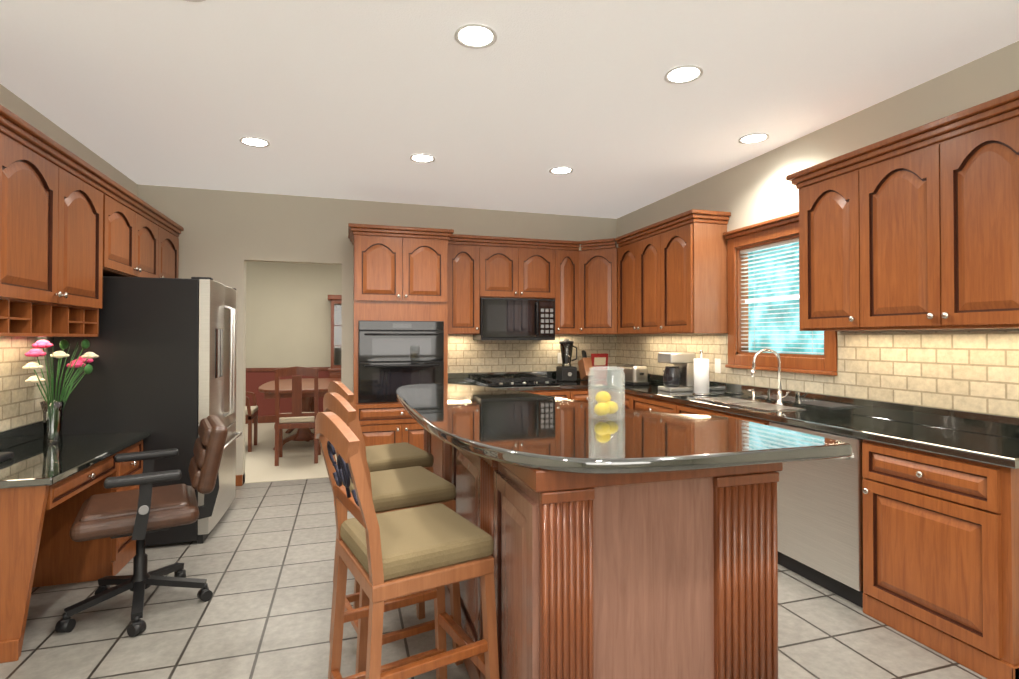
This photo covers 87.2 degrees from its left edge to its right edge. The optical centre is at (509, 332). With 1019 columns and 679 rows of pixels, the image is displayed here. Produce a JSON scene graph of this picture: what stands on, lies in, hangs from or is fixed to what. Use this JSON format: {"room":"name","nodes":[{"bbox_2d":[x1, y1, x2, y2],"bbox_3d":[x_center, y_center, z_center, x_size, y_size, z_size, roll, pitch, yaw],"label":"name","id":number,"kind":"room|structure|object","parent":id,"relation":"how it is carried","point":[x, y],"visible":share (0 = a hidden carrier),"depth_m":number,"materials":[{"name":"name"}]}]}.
{"room":"kitchen","nodes":[
{"label":"kitchen","id":0,"kind":"room"},
{"bbox_2d":[0,84,136,433],"bbox_3d":[-2.239,0.011,0.961,0.120,2.760,8.190,0,-1,-17],"label":"wall","id":1,"kind":"structure","parent":0,"point":[20,108],"depth_m":3.42,"materials":[{"name":"paint"}]},
{"bbox_2d":[0,116,107,311],"bbox_3d":[-2.543,-0.532,2.771,0.339,0.775,1.099,0,-1,-17],"label":"upper cabinet","id":2,"kind":"object","parent":1,"relation":"attached to","point":[74,229],"depth_m":2.75,"materials":[{"name":"brown wood"}]},
{"bbox_2d":[108,188,159,277],"bbox_3d":[-2.851,-0.654,3.787,0.339,0.510,1.021,0,-1,-17],"label":"upper cabinet","id":3,"kind":"object","parent":1,"relation":"attached to","point":[133,232],"depth_m":3.79,"materials":[{"name":"brown wood"}]},
{"bbox_2d":[160,220,180,277],"bbox_3d":[-3.084,-0.646,4.555,0.339,0.510,0.585,0,-1,-17],"label":"upper cabinet","id":4,"kind":"object","parent":1,"relation":"attached to","point":[169,240],"depth_m":4.59,"materials":[{"name":"brown wood"}]},
{"bbox_2d":[245,261,341,423],"bbox_3d":[-3.363,0.096,8.938,5.600,2.760,0.130,0,-1,-17],"label":"wall","id":5,"kind":"structure","parent":0,"point":[288,314],"depth_m":8.80,"materials":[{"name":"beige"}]},
{"bbox_2d":[328,299,341,370],"bbox_3d":[-2.734,0.030,8.860,0.420,1.110,0.375,0,-1,-17],"label":"window","id":6,"kind":"structure","parent":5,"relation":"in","point":[334,369],"depth_m":8.66,"materials":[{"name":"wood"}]},
{"bbox_2d":[329,371,340,377],"bbox_3d":[-2.733,1.049,8.815,0.440,0.850,0.442,0,-1,-17],"label":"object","id":7,"kind":"object","parent":5,"relation":"attached to","point":[332,374],"depth_m":8.58,"materials":[{"name":"brown wood"}]},
{"bbox_2d":[137,184,616,483],"bbox_3d":[-1.066,0.059,5.533,4.780,2.760,0.120,0,-1,-17],"label":"wall","id":8,"kind":"structure","parent":0,"point":[224,236],"depth_m":5.16,"materials":[{"name":"paint"}]},
{"bbox_2d":[236,474,244,485],"bbox_3d":[-2.460,1.385,5.087,1.860,0.100,0.138,0,-1,-17],"label":"baseboard","id":9,"kind":"structure","parent":8,"relation":"attached to","point":[239,480],"depth_m":5.00,"materials":[{"name":"brown wood"}]},
{"bbox_2d":[448,238,479,333],"bbox_3d":[-0.516,-0.441,5.457,0.355,0.920,0.349,0,-1,-17],"label":"upper cabinet","id":10,"kind":"object","parent":8,"relation":"attached to","point":[463,254],"depth_m":5.30,"materials":[{"name":"brown wood"}]},
{"bbox_2d":[480,242,555,301],"bbox_3d":[0.039,-0.625,5.628,0.805,0.550,0.349,0,-1,-17],"label":"upper cabinet","id":11,"kind":"object","parent":8,"relation":"attached to","point":[521,270],"depth_m":5.46,"materials":[{"name":"brown wood"}]},
{"bbox_2d":[473,298,554,339],"bbox_3d":[0.051,-0.132,5.582,0.792,0.424,0.414,0,-1,-17],"label":"over-the-range microwave","id":12,"kind":"object","parent":11,"relation":"attached to","point":[514,319],"visible":0.94,"depth_m":5.41,"materials":[{"name":"black plastic"}]},
{"bbox_2d":[555,246,579,334],"bbox_3d":[0.558,-0.438,5.783,0.280,0.920,0.349,0,-1,-17],"label":"upper cabinet","id":13,"kind":"object","parent":8,"relation":"attached to","point":[576,284],"depth_m":5.62,"materials":[{"name":"brown wood"}]},
{"bbox_2d":[568,334,627,334],"bbox_3d":[1.031,-0.438,5.779,0.622,0.920,0.632,0,-1,-17],"label":"upper cabinet","id":14,"kind":"object","parent":8,"relation":"attached to","point":[568,334],"depth_m":5.71,"materials":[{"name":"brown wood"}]},
{"bbox_2d":[580,242,618,333],"bbox_3d":[0.922,-0.445,5.566,0.304,0.910,0.303,0,-1,-17],"label":"upper cabinet","id":15,"kind":"object","parent":8,"relation":"attached to","point":[598,260],"depth_m":5.55,"materials":[{"name":"brown wood"}]},
{"bbox_2d":[0,478,986,678],"bbox_3d":[0.119,1.428,1.614,5.080,0.060,8.160,0,-1,-17],"label":"floor","id":16,"kind":"structure","parent":0,"point":[260,559],"depth_m":2.59,"materials":[{"name":"white tile"}]},
{"bbox_2d":[0,337,150,662],"bbox_3d":[-2.382,0.716,2.635,0.577,1.386,1.650,0,-1,-17],"label":"built-in desk","id":17,"kind":"object","parent":16,"relation":"on","point":[47,491],"visible":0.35,"depth_m":2.95,"materials":[{"name":"wood"}]},
{"bbox_2d":[0,452,13,461],"bbox_3d":[-2.548,0.526,2.623,0.144,0.212,0.120,0,-1,-17],"label":"cordless phone","id":18,"kind":"object","parent":17,"relation":"on","point":[4,456],"visible":1,"depth_m":2.64,"materials":[{"name":"black plastic"}]},
{"bbox_2d":[22,339,98,443],"bbox_3d":[-2.601,0.339,3.106,0.305,0.598,0.568,0,-1,-17],"label":"flower vase","id":19,"kind":"object","parent":17,"relation":"on","point":[55,418],"visible":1,"depth_m":3.08,"materials":[{"name":"clear glass"}]},
{"bbox_2d":[55,415,227,636],"bbox_3d":[-1.846,0.944,2.774,0.734,0.932,0.728,0,-1,-17],"label":"office chair","id":20,"kind":"object","parent":16,"relation":"on","point":[137,515],"visible":1,"depth_m":2.69,"materials":[{"name":"brown leather"}]},
{"bbox_2d":[52,276,241,545],"bbox_3d":[-2.550,0.525,3.931,0.951,1.795,0.915,0,-1,-17],"label":"refrigerator","id":21,"kind":"object","parent":16,"relation":"on","point":[163,364],"visible":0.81,"depth_m":3.54,"materials":[{"name":"black metal"}]},
{"bbox_2d":[328,381,433,608],"bbox_3d":[-0.711,0.836,2.939,0.506,1.154,0.462,0,-1,-31],"label":"bar stool","id":22,"kind":"object","parent":16,"relation":"on","point":[391,456],"visible":0.1,"depth_m":2.82,"materials":[{"name":"brown wood"}]},
{"bbox_2d":[323,392,462,673],"bbox_3d":[-0.531,0.830,2.346,0.506,1.154,0.462,0,-1,-31],"label":"bar stool","id":23,"kind":"object","parent":16,"relation":"on","point":[402,488],"visible":0.33,"depth_m":2.21,"materials":[{"name":"brown wood"}]},
{"bbox_2d":[348,223,453,449],"bbox_3d":[-1.058,0.234,5.144,0.950,2.402,0.619,0,-1,-17],"label":"tall cabinet","id":24,"kind":"object","parent":16,"relation":"on","point":[400,306],"visible":0.81,"depth_m":4.88,"materials":[{"name":"brown wood"}]},
{"bbox_2d":[315,412,498,678],"bbox_3d":[-0.351,0.824,1.752,0.506,1.154,0.462,0,-1,-31],"label":"bar stool","id":25,"kind":"object","parent":16,"relation":"on","point":[392,555],"visible":1,"depth_m":1.66,"materials":[{"name":"brown wood"}]},
{"bbox_2d":[519,389,570,398],"bbox_3d":[0.124,1.003,5.479,0.800,0.872,0.649,0,-1,-17],"label":"base cabinet","id":26,"kind":"object","parent":16,"relation":"on","point":[566,394],"depth_m":5.25,"materials":[{"name":"brown wood"}]},
{"bbox_2d":[571,388,602,403],"bbox_3d":[0.681,1.005,5.648,0.364,0.872,0.649,0,-1,-17],"label":"base cabinet","id":27,"kind":"object","parent":16,"relation":"on","point":[577,394],"depth_m":5.33,"materials":[{"name":"brown wood"}]},
{"bbox_2d":[603,388,626,407],"bbox_3d":[1.266,1.000,5.200,0.499,0.872,0.546,0,-1,-17],"label":"base cabinet","id":28,"kind":"object","parent":16,"relation":"on","point":[616,392],"depth_m":5.10,"materials":[{"name":"brown wood"}]},
{"bbox_2d":[448,335,603,390],"bbox_3d":[0.093,0.293,5.471,1.530,0.540,0.662,0,-1,-17],"label":"countertop","id":29,"kind":"structure","parent":28,"relation":"on","point":[470,360],"depth_m":5.75,"materials":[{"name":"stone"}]},
{"bbox_2d":[476,377,560,385],"bbox_3d":[0.086,0.498,5.486,0.760,0.047,0.490,0,-1,-17],"label":"gas cooktop","id":30,"kind":"object","parent":29,"relation":"in","point":[500,381],"visible":1,"depth_m":5.36,"materials":[{"name":"black metal"}]},
{"bbox_2d":[556,339,576,381],"bbox_3d":[0.640,0.299,5.802,0.212,0.455,0.181,0,-1,-17],"label":"blender","id":31,"kind":"object","parent":29,"relation":"on","point":[566,373],"visible":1,"depth_m":5.75,"materials":[{"name":"black plastic"}]},
{"bbox_2d":[600,331,1018,468],"bbox_3d":[1.681,0.273,3.818,0.512,0.547,4.747,0,-1,-17],"label":"countertop","id":32,"kind":"structure","parent":28,"relation":"on","point":[954,394],"depth_m":2.97,"materials":[{"name":"black stone"}]},
{"bbox_2d":[578,350,593,379],"bbox_3d":[0.841,0.359,5.893,0.100,0.324,0.213,0,-1,-17],"label":"knife block","id":33,"kind":"object","parent":32,"relation":"on","point":[585,363],"visible":0.96,"depth_m":5.85,"materials":[{"name":"brown wood"}]},
{"bbox_2d":[591,353,607,378],"bbox_3d":[1.005,0.381,6.007,0.200,0.290,0.069,0,-1,-17],"label":"cookbook","id":34,"kind":"object","parent":32,"relation":"on","point":[599,359],"visible":0.56,"depth_m":5.99,"materials":[{"name":"red"}]},
{"bbox_2d":[620,365,648,384],"bbox_3d":[1.261,0.426,5.402,0.180,0.192,0.305,0,-1,-17],"label":"toaster","id":35,"kind":"object","parent":32,"relation":"on","point":[636,375],"visible":0.88,"depth_m":5.29,"materials":[{"name":"silver metal"}]},
{"bbox_2d":[658,352,695,391],"bbox_3d":[1.478,0.348,4.758,0.260,0.335,0.236,0,-1,-17],"label":"coffee maker","id":36,"kind":"object","parent":32,"relation":"on","point":[678,376],"visible":0.92,"depth_m":4.67,"materials":[{"name":"silver metal"}]},
{"bbox_2d":[692,350,710,395],"bbox_3d":[1.583,0.329,4.411,0.150,0.365,0.150,0,-1,-17],"label":"paper towel holder","id":37,"kind":"object","parent":32,"relation":"on","point":[701,376],"visible":1,"depth_m":4.36,"materials":[{"name":"white paper"}]},
{"bbox_2d":[695,348,805,410],"bbox_3d":[1.697,0.307,3.809,0.348,0.394,0.760,0,-1,-17],"label":"sink","id":38,"kind":"object","parent":32,"relation":"in","point":[753,403],"visible":0.98,"depth_m":3.71,"materials":[{"name":"silver metal"}]},
{"bbox_2d":[396,383,851,678],"bbox_3d":[0.111,0.873,2.579,1.183,1.070,2.467,0,-1,-17],"label":"bar","id":39,"kind":"object","parent":16,"relation":"on","point":[636,544],"visible":0.85,"depth_m":1.57,"materials":[{"name":"wood"}]},
{"bbox_2d":[588,366,624,419],"bbox_3d":[0.378,0.233,2.082,0.140,0.198,0.140,0,-1,-17],"label":"jar","id":40,"kind":"object","parent":39,"relation":"on","point":[605,405],"visible":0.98,"depth_m":2.06,"materials":[{"name":"clear glass"}]},
{"bbox_2d":[627,393,674,413],"bbox_3d":[1.447,0.994,4.604,0.499,0.872,0.700,0,-1,-17],"label":"drawer","id":41,"kind":"object","parent":16,"relation":"on","point":[636,402],"depth_m":4.59,"materials":[{"name":"brown wood"}]},
{"bbox_2d":[675,403,771,425],"bbox_3d":[1.686,0.985,3.814,0.499,0.872,0.950,0,-1,-17],"label":"base cabinet","id":42,"kind":"object","parent":16,"relation":"on","point":[679,408],"depth_m":3.85,"materials":[{"name":"brown wood"}]},
{"bbox_2d":[862,439,1018,678],"bbox_3d":[2.095,0.971,2.465,0.499,0.872,0.630,0,-1,-17],"label":"base cabinet","id":43,"kind":"object","parent":16,"relation":"on","point":[940,554],"depth_m":2.31,"materials":[{"name":"brown wood"}]},
{"bbox_2d":[769,422,863,607],"bbox_3d":[1.795,0.979,3.026,0.354,0.868,0.602,0,-1,-17],"label":"dishwasher","id":44,"kind":"object","parent":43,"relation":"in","point":[820,519],"visible":0.48,"depth_m":2.90,"materials":[{"name":"silver metal"}]},
{"bbox_2d":[0,0,1018,218],"bbox_3d":[0.106,-1.401,1.687,5.080,0.080,8.250,0,-1,-17],"label":"ceiling","id":45,"kind":"structure","parent":0,"point":[363,100],"depth_m":2.91,"materials":[{"name":"white paint"}]},
{"bbox_2d":[183,0,205,1],"bbox_3d":[-1.280,-1.351,2.087,0.195,0.008,0.195,0,-1,-26],"label":"recessed light","id":46,"kind":"object","parent":45,"relation":"in","point":[183,0],"depth_m":2.17,"materials":[{"name":"white"}]},
{"bbox_2d":[239,137,269,147],"bbox_3d":[-1.785,-1.333,3.752,0.195,0.008,0.195,0,-1,-23],"label":"recessed light","id":47,"kind":"object","parent":45,"relation":"in","point":[249,141],"depth_m":3.75,"materials":[{"name":"white"}]},
{"bbox_2d":[410,154,434,162],"bbox_3d":[-0.666,-1.330,4.091,0.195,0.008,0.195,0,-1,-26],"label":"recessed light","id":48,"kind":"object","parent":45,"relation":"in","point":[420,158],"depth_m":4.10,"materials":[{"name":"white"}]},
{"bbox_2d":[454,24,496,48],"bbox_3d":[-0.154,-1.347,2.439,0.195,0.008,0.195,0,-1,-26],"label":"recessed light","id":49,"kind":"object","parent":45,"relation":"in","point":[476,36],"depth_m":2.44,"materials":[{"name":"white"}]},
{"bbox_2d":[549,167,572,174],"bbox_3d":[0.424,-1.327,4.391,0.195,0.008,0.195,0,-1,-26],"label":"recessed light","id":50,"kind":"object","parent":45,"relation":"in","point":[557,170],"depth_m":4.39,"materials":[{"name":"white"}]},
{"bbox_2d":[664,65,702,83],"bbox_3d":[0.909,-1.344,2.793,0.195,0.008,0.195,0,-1,-23],"label":"recessed light","id":51,"kind":"object","parent":45,"relation":"in","point":[684,74],"depth_m":2.79,"materials":[{"name":"white"}]},
{"bbox_2d":[738,133,769,143],"bbox_3d":[1.683,-1.334,3.686,0.195,0.008,0.195,0,-1,-26],"label":"recessed light","id":52,"kind":"object","parent":45,"relation":"in","point":[754,138],"depth_m":3.69,"materials":[{"name":"white"}]},
{"bbox_2d":[617,41,1018,375],"bbox_3d":[2.450,0.026,2.384,0.120,2.760,8.190,0,-1,-17],"label":"wall","id":53,"kind":"structure","parent":0,"point":[758,189],"depth_m":3.48,"materials":[{"name":"paint"}]},
{"bbox_2d":[617,229,658,333],"bbox_3d":[1.376,-0.445,5.128,0.339,0.920,0.795,0,-1,-17],"label":"upper cabinet","id":54,"kind":"object","parent":53,"relation":"attached to","point":[637,257],"depth_m":5.04,"materials":[{"name":"brown wood"}]},
{"bbox_2d":[659,217,728,333],"bbox_3d":[1.555,-0.451,4.536,0.339,0.920,0.441,0,-1,-17],"label":"upper cabinet","id":55,"kind":"object","parent":53,"relation":"attached to","point":[672,275],"depth_m":4.35,"materials":[{"name":"brown wood"}]},
{"bbox_2d":[723,212,836,375],"bbox_3d":[1.962,-0.268,3.885,0.175,1.094,1.004,0,-1,-17],"label":"window","id":56,"kind":"structure","parent":53,"relation":"in","point":[763,293],"depth_m":4.00,"materials":[{"name":"brown wood"}]},
{"bbox_2d":[791,162,853,330],"bbox_3d":[1.982,-0.464,3.129,0.339,0.906,0.422,0,-1,-17],"label":"upper cabinet","id":57,"kind":"object","parent":53,"relation":"attached to","point":[826,198],"depth_m":3.08,"materials":[{"name":"brown wood"}]},
{"bbox_2d":[854,102,1018,330],"bbox_3d":[2.161,-0.470,2.540,0.339,0.906,0.808,0,-1,-17],"label":"upper cabinet","id":58,"kind":"object","parent":53,"relation":"attached to","point":[917,228],"depth_m":2.48,"materials":[{"name":"brown wood"}]},
{"label":"outside","id":59,"kind":"structure","parent":0,"visible":0},
{"bbox_2d":[244,423,336,483],"bbox_3d":[-2.803,1.484,7.076,5.600,0.064,3.990,0,-1,-17],"label":"floor carpet","id":60,"kind":"object","parent":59,"point":[296,461],"visible":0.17,"depth_m":6.02,"materials":[{"name":"beige carpet"}]},
{"bbox_2d":[245,392,257,451],"bbox_3d":[-3.428,0.914,6.626,0.520,1.076,0.540,0,-1,-17],"label":"dining chair","id":61,"kind":"object","parent":60,"relation":"on","point":[251,412],"visible":0.35,"depth_m":6.53,"materials":[{"name":"brown wood"}]},
{"bbox_2d":[274,366,320,465],"bbox_3d":[-2.384,0.908,6.044,0.460,1.076,0.520,0,-1,-17],"label":"dining chair","id":62,"kind":"object","parent":60,"relation":"on","point":[297,418],"visible":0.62,"depth_m":5.84,"materials":[{"name":"brown wood"}]},
{"bbox_2d":[258,378,340,449],"bbox_3d":[-2.749,1.082,7.248,1.100,0.788,1.900,0,-1,-17],"label":"dining table","id":63,"kind":"object","parent":60,"relation":"on","point":[267,389],"visible":0.46,"depth_m":6.74,"materials":[{"name":"brown wood"}]}
]}

